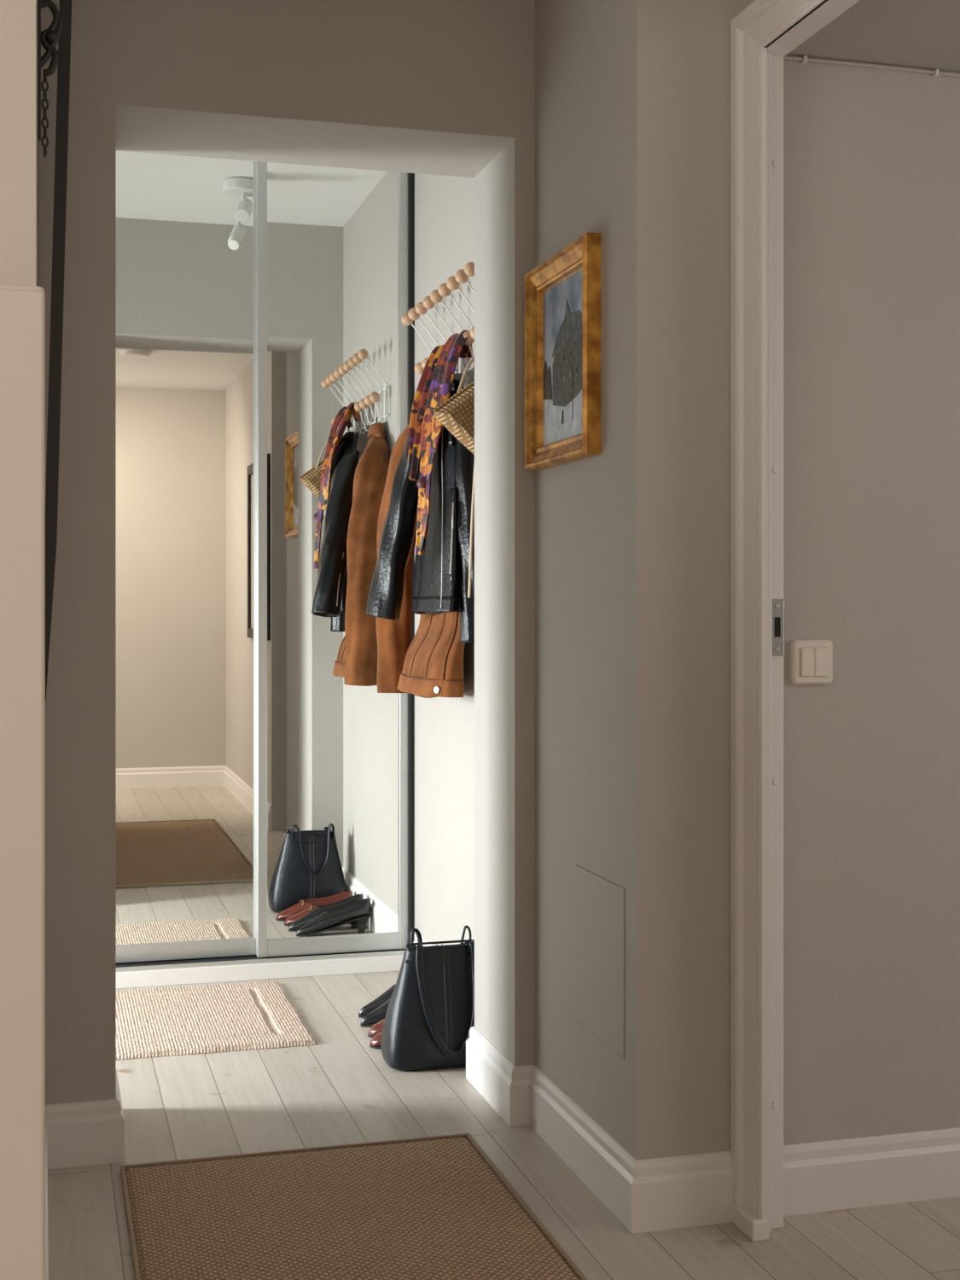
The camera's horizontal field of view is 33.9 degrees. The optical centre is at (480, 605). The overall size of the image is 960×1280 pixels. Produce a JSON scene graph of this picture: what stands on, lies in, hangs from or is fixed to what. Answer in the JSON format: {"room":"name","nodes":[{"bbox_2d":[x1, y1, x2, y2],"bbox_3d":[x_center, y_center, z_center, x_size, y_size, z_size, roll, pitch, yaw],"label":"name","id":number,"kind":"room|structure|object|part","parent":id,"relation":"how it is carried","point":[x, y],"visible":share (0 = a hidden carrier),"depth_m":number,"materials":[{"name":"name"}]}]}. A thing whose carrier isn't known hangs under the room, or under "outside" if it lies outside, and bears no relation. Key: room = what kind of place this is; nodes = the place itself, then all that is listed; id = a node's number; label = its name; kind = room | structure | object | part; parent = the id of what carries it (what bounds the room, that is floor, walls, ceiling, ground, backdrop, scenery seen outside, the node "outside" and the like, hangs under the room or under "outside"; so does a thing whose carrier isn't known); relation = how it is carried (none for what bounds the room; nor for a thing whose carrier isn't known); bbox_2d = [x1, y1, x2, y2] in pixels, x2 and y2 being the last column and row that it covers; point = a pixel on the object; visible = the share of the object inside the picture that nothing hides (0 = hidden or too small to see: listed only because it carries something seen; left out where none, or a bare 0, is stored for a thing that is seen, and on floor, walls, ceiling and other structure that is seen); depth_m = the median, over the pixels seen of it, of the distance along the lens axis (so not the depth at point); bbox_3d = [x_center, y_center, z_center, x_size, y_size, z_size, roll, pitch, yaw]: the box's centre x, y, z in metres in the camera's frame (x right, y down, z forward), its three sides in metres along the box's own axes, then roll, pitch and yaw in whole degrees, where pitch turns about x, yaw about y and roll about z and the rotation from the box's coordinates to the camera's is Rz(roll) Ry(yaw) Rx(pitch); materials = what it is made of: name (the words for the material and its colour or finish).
{"room":"apartment hallway","nodes":[
{"label":"apartment hallway","id":0,"kind":"room"},
{"bbox_2d":[0,0,38,286],"bbox_3d":[-1.506,-0.110,2.228,1.692,2.420,1.300,0,0,-16],"label":"wall","id":1,"kind":"structure","parent":0,"point":[19,142],"depth_m":1.82,"materials":[{"name":"paint"}]},
{"bbox_2d":[37,0,63,157],"bbox_3d":[-0.647,-0.807,2.363,0.039,0.266,0.020,0,0,-16],"label":"iron hook","id":2,"kind":"object","parent":1,"relation":"attached to","point":[49,38],"visible":0.99,"depth_m":2.36,"materials":[{"name":"black paint"}]},
{"bbox_3d":[-0.643,-0.855,2.364,0.020,0.020,0.020,0,0,-16],"label":"knob","id":3,"kind":"part","parent":2,"relation":"part of","materials":[{"name":"black paint"}]},
{"bbox_2d":[38,0,534,1104],"bbox_3d":[-1.117,-0.160,3.179,2.950,2.520,0.325,0,0,-16],"label":"wall","id":4,"kind":"structure","parent":0,"point":[433,87],"depth_m":3.22,"materials":[{"name":"paint"}]},
{"bbox_2d":[45,1070,124,1279],"bbox_3d":[-0.655,1.039,2.633,0.163,0.122,1.625,0,0,-16],"label":"baseboard","id":5,"kind":"structure","parent":4,"relation":"attached to","point":[88,1132],"depth_m":3.09,"materials":[{"name":"white paint"}]},
{"bbox_2d":[414,173,474,945],"bbox_3d":[-0.004,-0.160,4.371,0.166,2.520,1.375,0,0,-16],"label":"wall","id":6,"kind":"structure","parent":0,"point":[444,205],"depth_m":4.42,"materials":[{"name":"paint"}]},
{"bbox_2d":[401,261,474,377],"bbox_3d":[-0.079,-0.711,4.135,0.106,0.236,0.725,0,0,-16],"label":"coat rack","id":7,"kind":"object","parent":6,"relation":"attached to","point":[462,276],"visible":0.4,"depth_m":4.11,"materials":[{"name":"beige wood"}]},
{"bbox_3d":[-0.206,-0.812,4.458,0.035,0.035,0.035,0,0,-16],"label":"knob","id":8,"kind":"part","parent":7,"relation":"part of","materials":[{"name":"brown wood"}]},
{"bbox_3d":[-0.183,-0.812,4.375,0.035,0.035,0.035,0,0,-16],"label":"knob","id":9,"kind":"part","parent":7,"relation":"part of","materials":[{"name":"brown wood"}]},
{"bbox_3d":[-0.169,-0.675,4.468,0.035,0.035,0.035,0,0,-16],"label":"knob","id":10,"kind":"part","parent":7,"relation":"part of","materials":[{"name":"brown wood"}]},
{"bbox_2d":[365,372,474,642],"bbox_3d":[-0.127,-0.254,4.108,0.154,0.693,0.575,0,0,-28],"label":"leather jacket","id":11,"kind":"object","parent":7,"relation":"hanging from","point":[440,581],"visible":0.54,"depth_m":3.98,"materials":[{"name":"black leather"}]},
{"bbox_3d":[-0.067,-0.224,3.892,0.006,0.065,0.015,0,0,7],"label":"zip pull","id":12,"kind":"part","parent":11,"relation":"part of","materials":[{"name":"silver metal"}]},
{"bbox_2d":[375,424,465,698],"bbox_3d":[-0.161,-0.184,4.311,0.156,0.872,0.588,0,0,-16],"label":"coat","id":13,"kind":"object","parent":7,"relation":"hanging from","point":[432,666],"visible":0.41,"depth_m":4.34,"materials":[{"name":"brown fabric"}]},
{"bbox_3d":[-0.160,-0.812,4.291,0.035,0.035,0.035,0,0,-16],"label":"knob","id":14,"kind":"part","parent":7,"relation":"part of","materials":[{"name":"brown wood"}]},
{"bbox_3d":[-0.146,-0.675,4.385,0.035,0.035,0.035,0,0,-16],"label":"knob","id":15,"kind":"part","parent":7,"relation":"part of","materials":[{"name":"brown wood"}]},
{"bbox_3d":[-0.137,-0.812,4.208,0.035,0.035,0.035,0,0,-16],"label":"knob","id":16,"kind":"part","parent":7,"relation":"part of","materials":[{"name":"brown wood"}]},
{"bbox_3d":[-0.114,-0.812,4.125,0.035,0.035,0.035,0,0,-16],"label":"knob","id":17,"kind":"part","parent":7,"relation":"part of","materials":[{"name":"brown wood"}]},
{"bbox_2d":[408,329,473,555],"bbox_3d":[-0.111,-0.414,4.065,0.153,0.572,0.291,0,0,-16],"label":"patterned scarf","id":18,"kind":"object","parent":7,"relation":"hanging from","point":[433,388],"visible":0.98,"depth_m":4.00,"materials":[{"name":"fabric"}]},
{"bbox_3d":[-0.090,-0.812,4.042,0.035,0.035,0.035,0,0,-16],"label":"knob","id":19,"kind":"part","parent":7,"relation":"part of","materials":[{"name":"brown wood"}]},
{"bbox_3d":[-0.068,-0.812,3.959,0.035,0.035,0.035,0,0,-16],"label":"knob","id":20,"kind":"part","parent":7,"relation":"part of","materials":[{"name":"brown wood"}]},
{"bbox_2d":[432,354,474,597],"bbox_3d":[-0.026,-0.334,3.781,0.178,0.629,0.100,0,0,-16],"label":"bag","id":21,"kind":"object","parent":7,"relation":"hanging from","point":[456,414],"visible":0.46,"depth_m":3.74,"materials":[{"name":"beige wicker"}]},
{"bbox_3d":[-0.007,-0.574,3.797,0.108,0.150,0.018,0,0,-16],"label":"handle","id":22,"kind":"part","parent":21,"relation":"part of","materials":[{"name":"beige wicker"}]},
{"bbox_3d":[-0.044,-0.812,3.876,0.035,0.035,0.035,0,0,-16],"label":"knob","id":23,"kind":"part","parent":7,"relation":"part of","materials":[{"name":"brown wood"}]},
{"bbox_3d":[-0.031,-0.675,3.969,0.035,0.035,0.035,0,0,-16],"label":"knob","id":24,"kind":"part","parent":7,"relation":"part of","materials":[{"name":"brown wood"}]},
{"bbox_3d":[-0.021,-0.812,3.793,0.035,0.035,0.035,0,0,-16],"label":"knob","id":25,"kind":"part","parent":7,"relation":"part of","materials":[{"name":"brown wood"}]},
{"bbox_3d":[-0.008,-0.675,3.886,0.035,0.035,0.035,0,0,-16],"label":"knob","id":26,"kind":"part","parent":7,"relation":"part of","materials":[{"name":"brown wood"}]},
{"bbox_2d":[413,933,732,1233],"bbox_3d":[0.035,1.039,3.733,0.207,0.122,2.019,0,0,-19],"label":"baseboard","id":27,"kind":"structure","parent":6,"relation":"attached to","point":[689,1190],"depth_m":2.89,"materials":[{"name":"white paint"}]},
{"bbox_2d":[47,971,959,1279],"bbox_3d":[0.175,1.130,2.358,5.000,0.060,5.350,0,0,-16],"label":"floor","id":28,"kind":"structure","parent":0,"point":[340,1089],"depth_m":3.17,"materials":[{"name":"grey wood"}]},
{"bbox_2d":[0,284,45,1279],"bbox_3d":[-0.634,0.417,1.502,0.422,1.366,0.537,0,0,-16],"label":"cabinet","id":29,"kind":"object","parent":28,"relation":"on","point":[22,308],"visible":1,"depth_m":1.29,"materials":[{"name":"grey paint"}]},
{"bbox_2d":[116,980,316,1059],"bbox_3d":[-0.781,1.092,4.177,0.596,0.014,0.662,0,0,-16],"label":"mat","id":30,"kind":"object","parent":28,"relation":"on","point":[151,1022],"visible":0.8,"depth_m":4.11,"materials":[{"name":"beige fabric"}]},
{"bbox_2d":[116,151,414,989],"bbox_3d":[-1.484,-0.160,4.471,2.634,2.520,0.150,0,0,-16],"label":"wardrobe","id":31,"kind":"object","parent":28,"relation":"on","point":[265,352],"visible":0.52,"depth_m":4.68,"materials":[{"name":"white mirror"}]},
{"bbox_3d":[-1.194,-0.184,4.560,1.084,2.352,0.006,0,0,-16],"label":"door glass","id":32,"kind":"part","parent":31,"relation":"part of","materials":[{"name":"white mirror"}]},
{"bbox_3d":[-1.195,-0.179,4.561,1.140,2.442,0.032,0,0,-16],"label":"door frame","id":33,"kind":"part","parent":31,"relation":"part of","materials":[{"name":"silver metal"}]},
{"bbox_3d":[-0.441,-0.179,4.729,0.458,2.442,0.032,0,0,-16],"label":"door frame","id":34,"kind":"part","parent":31,"relation":"part of","materials":[{"name":"silver metal"}]},
{"bbox_3d":[-0.441,-0.184,4.728,0.402,2.352,0.006,0,0,-16],"label":"door glass","id":35,"kind":"part","parent":31,"relation":"part of","materials":[{"name":"white mirror"}]},
{"bbox_2d":[120,1133,587,1279],"bbox_3d":[-0.116,1.094,2.275,0.705,0.010,1.835,0,0,-16],"label":"jute rug","id":36,"kind":"object","parent":28,"relation":"on","point":[435,1207],"visible":1,"depth_m":2.80,"materials":[{"name":"brown fabric"}]},
{"bbox_2d":[367,1018,384,1048],"bbox_3d":[-0.150,1.054,4.003,0.284,0.092,0.181,0,0,-16],"label":"loafer","id":37,"kind":"object","parent":28,"relation":"on","point":[375,1032],"visible":0.06,"depth_m":4.00,"materials":[{"name":"brown leather"}]},
{"bbox_2d":[358,984,395,1026],"bbox_3d":[-0.198,1.042,4.190,0.262,0.116,0.167,0,0,-16],"label":"shoes","id":38,"kind":"object","parent":28,"relation":"on","point":[375,1011],"visible":0.28,"depth_m":4.14,"materials":[{"name":"black leather"}]},
{"bbox_2d":[380,925,474,1070],"bbox_3d":[-0.094,0.940,3.795,0.279,0.312,0.189,0,0,-16],"label":"tote","id":39,"kind":"object","parent":28,"relation":"on","point":[429,1018],"visible":0.8,"depth_m":3.74,"materials":[{"name":"black leather"}]},
{"bbox_2d":[534,0,959,1159],"bbox_3d":[1.300,-0.110,3.371,2.290,2.420,0.600,0,0,-16],"label":"wall","id":40,"kind":"structure","parent":0,"point":[632,97],"depth_m":2.88,"materials":[{"name":"paint"}]},
{"bbox_2d":[524,232,600,471],"bbox_3d":[0.160,-0.492,3.132,0.034,0.415,0.380,0,0,-16],"label":"framed painting","id":41,"kind":"object","parent":40,"relation":"attached to","point":[562,293],"visible":1,"depth_m":3.13,"materials":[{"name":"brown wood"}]},
{"bbox_2d":[576,864,625,1059],"bbox_3d":[0.225,0.662,2.961,0.003,0.310,0.270,0,0,-16],"label":"access panel","id":42,"kind":"object","parent":40,"relation":"attached to","point":[600,901],"visible":1,"depth_m":2.95,"materials":[{"name":"paint"}]},
{"bbox_2d":[740,0,754,11],"bbox_3d":[0.622,-0.110,2.373,0.050,2.420,0.960,0,0,-16],"label":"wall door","id":43,"kind":"structure","parent":40,"relation":"in","point":[744,3],"depth_m":2.81,"materials":[{"name":"paint"}]},
{"bbox_2d":[730,1202,768,1241],"bbox_3d":[0.473,1.083,2.773,0.032,0.035,0.106,0,0,-16],"label":"trim","id":44,"kind":"structure","parent":40,"relation":"attached to","point":[755,1228],"depth_m":2.74,"materials":[{"name":"white paint"}]},
{"bbox_2d":[771,599,785,655],"bbox_3d":[0.523,0.038,2.787,0.028,0.100,0.029,0,0,-16],"label":"strike plate","id":45,"kind":"object","parent":40,"relation":"attached to","point":[777,605],"visible":1,"depth_m":2.77,"materials":[{"name":"silver metal"}]},
{"bbox_2d":[730,0,859,1233],"bbox_3d":[0.611,0.025,2.374,0.076,2.150,0.953,0,0,-16],"label":"door frame","id":46,"kind":"structure","parent":40,"relation":"attached to","point":[761,22],"depth_m":2.77,"materials":[{"name":"white paint"}]},
{"bbox_2d":[790,640,832,684],"bbox_3d":[0.604,0.102,2.857,0.080,0.080,0.019,0,0,-16],"label":"light switch","id":47,"kind":"object","parent":40,"relation":"attached to","point":[811,660],"visible":1,"depth_m":2.85,"materials":[{"name":"beige plastic"}]},
{"bbox_2d":[783,1127,959,1215],"bbox_3d":[1.456,1.039,3.095,1.938,0.122,0.016,0,0,-16],"label":"baseboard","id":48,"kind":"structure","parent":40,"relation":"attached to","point":[833,1175],"depth_m":2.88,"materials":[{"name":"white paint"}]},
{"bbox_2d":[783,55,959,77],"bbox_3d":[1.407,-0.992,3.084,1.838,0.012,0.010,0,0,-16],"label":"cable","id":49,"kind":"object","parent":40,"relation":"attached to","point":[804,59],"depth_m":2.89,"materials":[{"name":"grey plastic"}]},
{"bbox_2d":[786,0,959,72],"bbox_3d":[1.822,-1.150,1.959,2.040,0.300,2.400,0,0,-16],"label":"ceiling","id":50,"kind":"structure","parent":0,"point":[925,34],"depth_m":2.76,"materials":[{"name":"grey paint"}]},
{"bbox_3d":[-0.734,-0.525,2.702,0.040,1.310,0.440,0,0,-16],"label":"backing","id":51,"kind":"object","parent":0,"visible":0},
{"bbox_2d":[45,541,56,701],"bbox_3d":[-0.680,0.025,2.478,0.026,0.250,0.040,0,0,-16],"label":"frame","id":52,"kind":"object","parent":51,"relation":"attached to","point":[50,547],"visible":0.57,"depth_m":2.46,"materials":[{"name":"black paint"}]},
{"bbox_2d":[45,0,71,541],"bbox_3d":[-0.663,-0.650,2.483,0.049,1.100,0.040,0,0,-16],"label":"frame","id":53,"kind":"object","parent":51,"relation":"attached to","point":[65,7],"visible":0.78,"depth_m":2.46,"materials":[{"name":"black paint"}]}
]}

